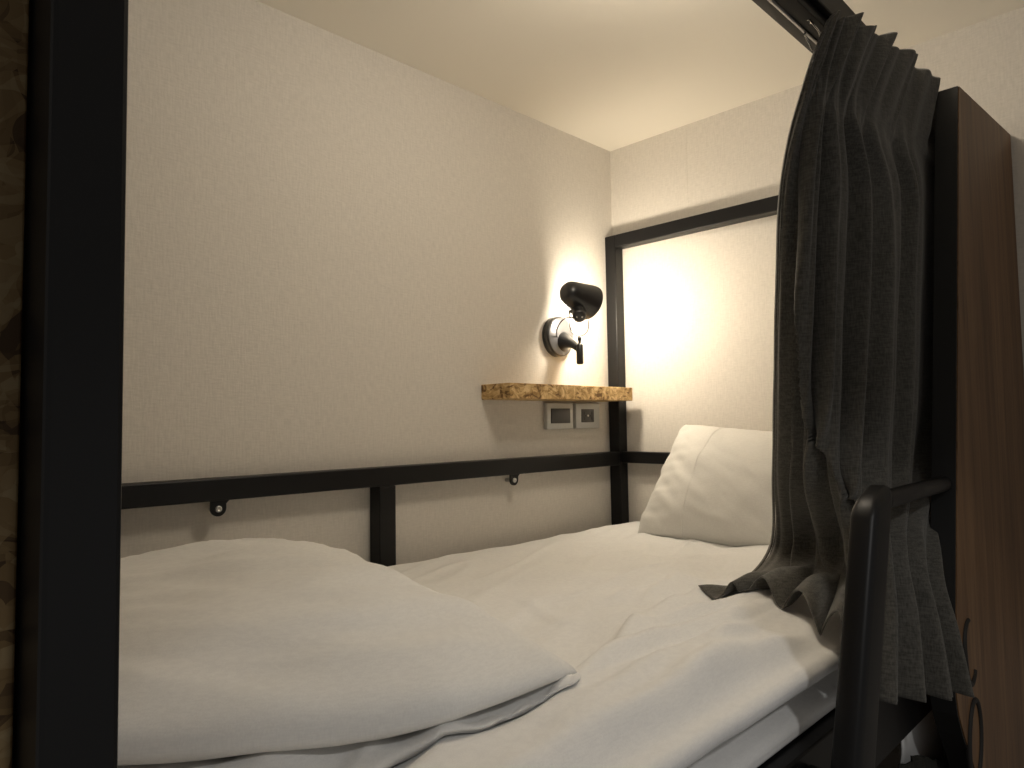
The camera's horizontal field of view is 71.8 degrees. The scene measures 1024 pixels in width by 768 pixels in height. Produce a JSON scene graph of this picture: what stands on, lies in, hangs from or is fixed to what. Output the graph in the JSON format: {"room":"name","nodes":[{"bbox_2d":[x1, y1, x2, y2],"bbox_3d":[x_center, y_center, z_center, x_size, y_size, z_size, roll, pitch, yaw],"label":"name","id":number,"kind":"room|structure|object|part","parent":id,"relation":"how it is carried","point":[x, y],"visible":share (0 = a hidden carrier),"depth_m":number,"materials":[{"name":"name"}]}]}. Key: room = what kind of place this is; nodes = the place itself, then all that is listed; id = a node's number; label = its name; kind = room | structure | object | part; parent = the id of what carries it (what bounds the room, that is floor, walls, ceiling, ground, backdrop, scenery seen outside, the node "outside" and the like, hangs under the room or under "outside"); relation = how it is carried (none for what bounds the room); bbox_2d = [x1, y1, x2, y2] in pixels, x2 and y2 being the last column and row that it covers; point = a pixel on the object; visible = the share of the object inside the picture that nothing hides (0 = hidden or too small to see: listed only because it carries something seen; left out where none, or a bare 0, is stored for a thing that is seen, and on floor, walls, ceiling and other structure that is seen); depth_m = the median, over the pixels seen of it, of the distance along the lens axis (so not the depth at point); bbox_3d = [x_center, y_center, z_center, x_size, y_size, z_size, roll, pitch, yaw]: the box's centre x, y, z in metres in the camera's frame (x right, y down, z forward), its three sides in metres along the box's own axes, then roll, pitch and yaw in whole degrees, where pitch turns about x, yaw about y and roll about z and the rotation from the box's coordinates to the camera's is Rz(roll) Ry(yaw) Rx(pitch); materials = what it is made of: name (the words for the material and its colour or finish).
{"room":"dormitory","nodes":[
{"label":"dormitory","id":0,"kind":"room"},
{"bbox_2d":[121,0,611,564],"bbox_3d":[-0.725,0.586,1.201,3.100,2.942,0.100,2,-4,-45],"label":"wall","id":1,"kind":"structure","parent":0,"point":[333,242],"depth_m":1.54,"materials":[{"name":"paint"}]},
{"bbox_2d":[481,383,632,401],"bbox_3d":[0.140,0.026,1.962,0.516,0.039,0.104,2,-4,-45],"label":"wall shelf","id":2,"kind":"object","parent":1,"relation":"attached to","point":[500,391],"visible":1,"depth_m":1.86,"materials":[{"name":"brown wood"}]},
{"bbox_2d":[543,403,572,428],"bbox_3d":[0.134,0.091,2.013,0.113,0.075,0.017,2,-4,-45],"label":"light switch","id":3,"kind":"object","parent":1,"relation":"attached to","point":[556,415],"visible":1,"depth_m":2.00,"materials":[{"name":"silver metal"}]},
{"bbox_2d":[542,281,602,364],"bbox_3d":[0.161,-0.163,1.963,0.117,0.221,0.195,1,-3,-26],"label":"reading lamp","id":4,"kind":"object","parent":1,"relation":"attached to","point":[584,301],"visible":1,"depth_m":1.93,"materials":[{"name":"black metal"}]},
{"bbox_3d":[0.133,-0.135,2.025,0.115,0.115,0.020,2,-4,-45],"label":"wall plate","id":5,"kind":"part","parent":4,"relation":"part of","materials":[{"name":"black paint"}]},
{"bbox_3d":[0.140,-0.136,2.017,0.107,0.107,0.004,2,-4,-45],"label":"plate","id":6,"kind":"part","parent":4,"relation":"part of","materials":[{"name":"grey metal"}]},
{"bbox_3d":[0.142,-0.158,1.936,0.018,0.045,0.141,0,-3,-18],"label":"cord","id":7,"kind":"part","parent":4,"relation":"part of","materials":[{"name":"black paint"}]},
{"bbox_3d":[0.166,-0.119,1.984,0.060,0.066,0.095,1,-3,-26],"label":"arm","id":8,"kind":"part","parent":4,"relation":"part of","materials":[{"name":"black paint"}]},
{"bbox_3d":[0.183,-0.227,1.918,0.114,0.099,0.098,2,-4,-45],"label":"lamp shade","id":9,"kind":"part","parent":4,"relation":"part of","materials":[{"name":"black paint"}]},
{"bbox_2d":[573,403,599,428],"bbox_3d":[0.222,0.094,2.100,0.110,0.075,0.017,2,-4,-45],"label":"power outlet","id":10,"kind":"object","parent":1,"relation":"attached to","point":[585,415],"visible":0.99,"depth_m":2.09,"materials":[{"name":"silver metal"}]},
{"bbox_2d":[256,0,1023,150],"bbox_3d":[0.066,-0.890,0.467,2.900,0.100,2.200,2,-4,-45],"label":"ceiling","id":11,"kind":"structure","parent":0,"point":[610,75],"depth_m":1.62,"materials":[{"name":"white paint"}]},
{"bbox_2d":[610,7,1023,767],"bbox_3d":[1.184,0.568,1.414,0.100,2.942,2.300,2,-4,-45],"label":"wall","id":12,"kind":"structure","parent":0,"point":[699,306],"depth_m":1.99,"materials":[{"name":"paint"}]},
{"bbox_3d":[0.110,1.948,0.312,2.900,0.100,2.200,2,-4,-45],"label":"floor","id":13,"kind":"structure","parent":0,"visible":0},
{"bbox_2d":[0,0,28,767],"bbox_3d":[-0.541,0.700,0.587,0.032,2.438,0.914,2,-4,-45],"label":"wall","id":14,"kind":"structure","parent":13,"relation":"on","point":[14,14],"depth_m":0.31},
{"bbox_2d":[12,0,931,767],"bbox_3d":[0.079,0.718,1.216,1.732,2.456,0.998,2,-4,-45],"label":"bunk bed","id":15,"kind":"object","parent":13,"relation":"on","point":[72,494],"visible":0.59,"depth_m":0.30,"materials":[{"name":"black metal"}]},
{"bbox_3d":[-0.195,0.671,0.287,0.030,2.456,0.070,2,-4,-45],"label":"corner post","id":16,"kind":"part","parent":15,"relation":"part of","materials":[{"name":"black metal"}]},
{"bbox_3d":[-0.269,0.205,1.584,1.652,0.041,0.040,2,-4,-45],"label":"wall rail","id":17,"kind":"part","parent":15,"relation":"part of","materials":[{"name":"black metal"}]},
{"bbox_3d":[0.338,0.765,2.152,0.040,2.456,0.040,2,-4,-45],"label":"corner post","id":18,"kind":"part","parent":15,"relation":"part of","materials":[{"name":"black metal"}]},
{"bbox_3d":[0.670,0.201,1.845,0.034,0.034,0.919,2,-4,-45],"label":"head rail","id":19,"kind":"part","parent":15,"relation":"part of","materials":[{"name":"black metal"}]},
{"bbox_3d":[0.658,-0.465,1.880,0.040,0.040,0.919,2,-4,-45],"label":"rail","id":20,"kind":"part","parent":15,"relation":"part of","materials":[{"name":"black metal"}]},
{"bbox_2d":[752,0,826,53],"bbox_3d":[0.390,-0.483,0.944,1.655,0.017,0.040,2,-4,-45],"label":"track","id":21,"kind":"object","parent":15,"relation":"attached to","point":[792,15],"visible":0.23,"depth_m":0.92,"materials":[{"name":"black metal"}]},
{"bbox_2d":[698,10,973,704],"bbox_3d":[0.536,-0.056,1.159,0.660,0.955,0.380,2,-4,-45],"label":"curtain","id":22,"kind":"object","parent":21,"relation":"hanging from","point":[853,370],"visible":0.84,"depth_m":1.00,"materials":[{"name":"grey fabric"}]},
{"bbox_3d":[0.395,-0.512,0.941,1.662,0.040,0.040,2,-4,-45],"label":"rail","id":23,"kind":"part","parent":15,"relation":"part of","materials":[{"name":"black metal"}]},
{"bbox_3d":[0.412,0.454,0.886,1.662,0.092,0.035,2,-4,-45],"label":"rail","id":24,"kind":"part","parent":15,"relation":"part of","materials":[{"name":"black metal"}]},
{"bbox_2d":[806,476,951,767],"bbox_3d":[0.437,0.502,0.834,0.625,0.764,0.066,2,-4,-45],"label":"grab rail","id":25,"kind":"object","parent":15,"relation":"attached to","point":[860,658],"visible":1,"depth_m":0.77,"materials":[{"name":"black metal"}]},
{"bbox_3d":[0.337,0.497,0.716,0.317,0.764,0.031,2,-4,-45],"label":"post","id":26,"kind":"part","parent":25,"relation":"part of","materials":[{"name":"black metal"}]},
{"bbox_2d":[900,710,942,763],"bbox_3d":[0.701,0.637,1.173,0.360,0.244,0.016,2,-4,-45],"label":"cloth","id":27,"kind":"object","parent":15,"relation":"hanging from","point":[924,739],"visible":0.27,"depth_m":1.14,"materials":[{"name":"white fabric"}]},
{"bbox_2d":[898,747,949,767],"bbox_3d":[0.556,1.146,0.951,0.692,1.258,0.045,2,-4,-45],"label":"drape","id":28,"kind":"object","parent":15,"relation":"hanging from","point":[917,761],"visible":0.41,"depth_m":1.04,"materials":[{"name":"black fabric"}]},
{"bbox_3d":[0.066,0.450,1.237,1.652,0.135,0.886,2,-4,-45],"label":"mattress","id":29,"kind":"object","parent":15,"relation":"on","visible":0},
{"bbox_2d":[387,521,841,767],"bbox_3d":[0.085,0.373,1.220,1.648,0.110,0.939,2,-4,-45],"label":"sheet","id":30,"kind":"object","parent":29,"relation":"on","point":[674,675],"visible":0.53,"depth_m":0.85,"materials":[{"name":"white fabric"}]},
{"bbox_2d":[118,538,580,767],"bbox_3d":[-0.347,0.287,0.868,0.530,0.140,0.808,2,-4,-45],"label":"duvet","id":31,"kind":"object","parent":30,"relation":"on","point":[244,652],"visible":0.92,"depth_m":0.65,"materials":[{"name":"white fabric"}]},
{"bbox_2d":[638,425,775,546],"bbox_3d":[0.565,0.253,1.754,0.216,0.305,0.514,2,-4,-45],"label":"pillow","id":32,"kind":"object","parent":30,"relation":"on","point":[713,485],"visible":0.66,"depth_m":1.73,"materials":[{"name":"white fabric"}]},
{"bbox_2d":[930,86,1023,767],"bbox_3d":[0.848,0.696,1.224,0.628,2.472,0.039,2,-4,-45],"label":"panel","id":33,"kind":"object","parent":13,"relation":"on","point":[978,381],"visible":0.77,"depth_m":1.19,"materials":[{"name":"brown wood"}]}
]}

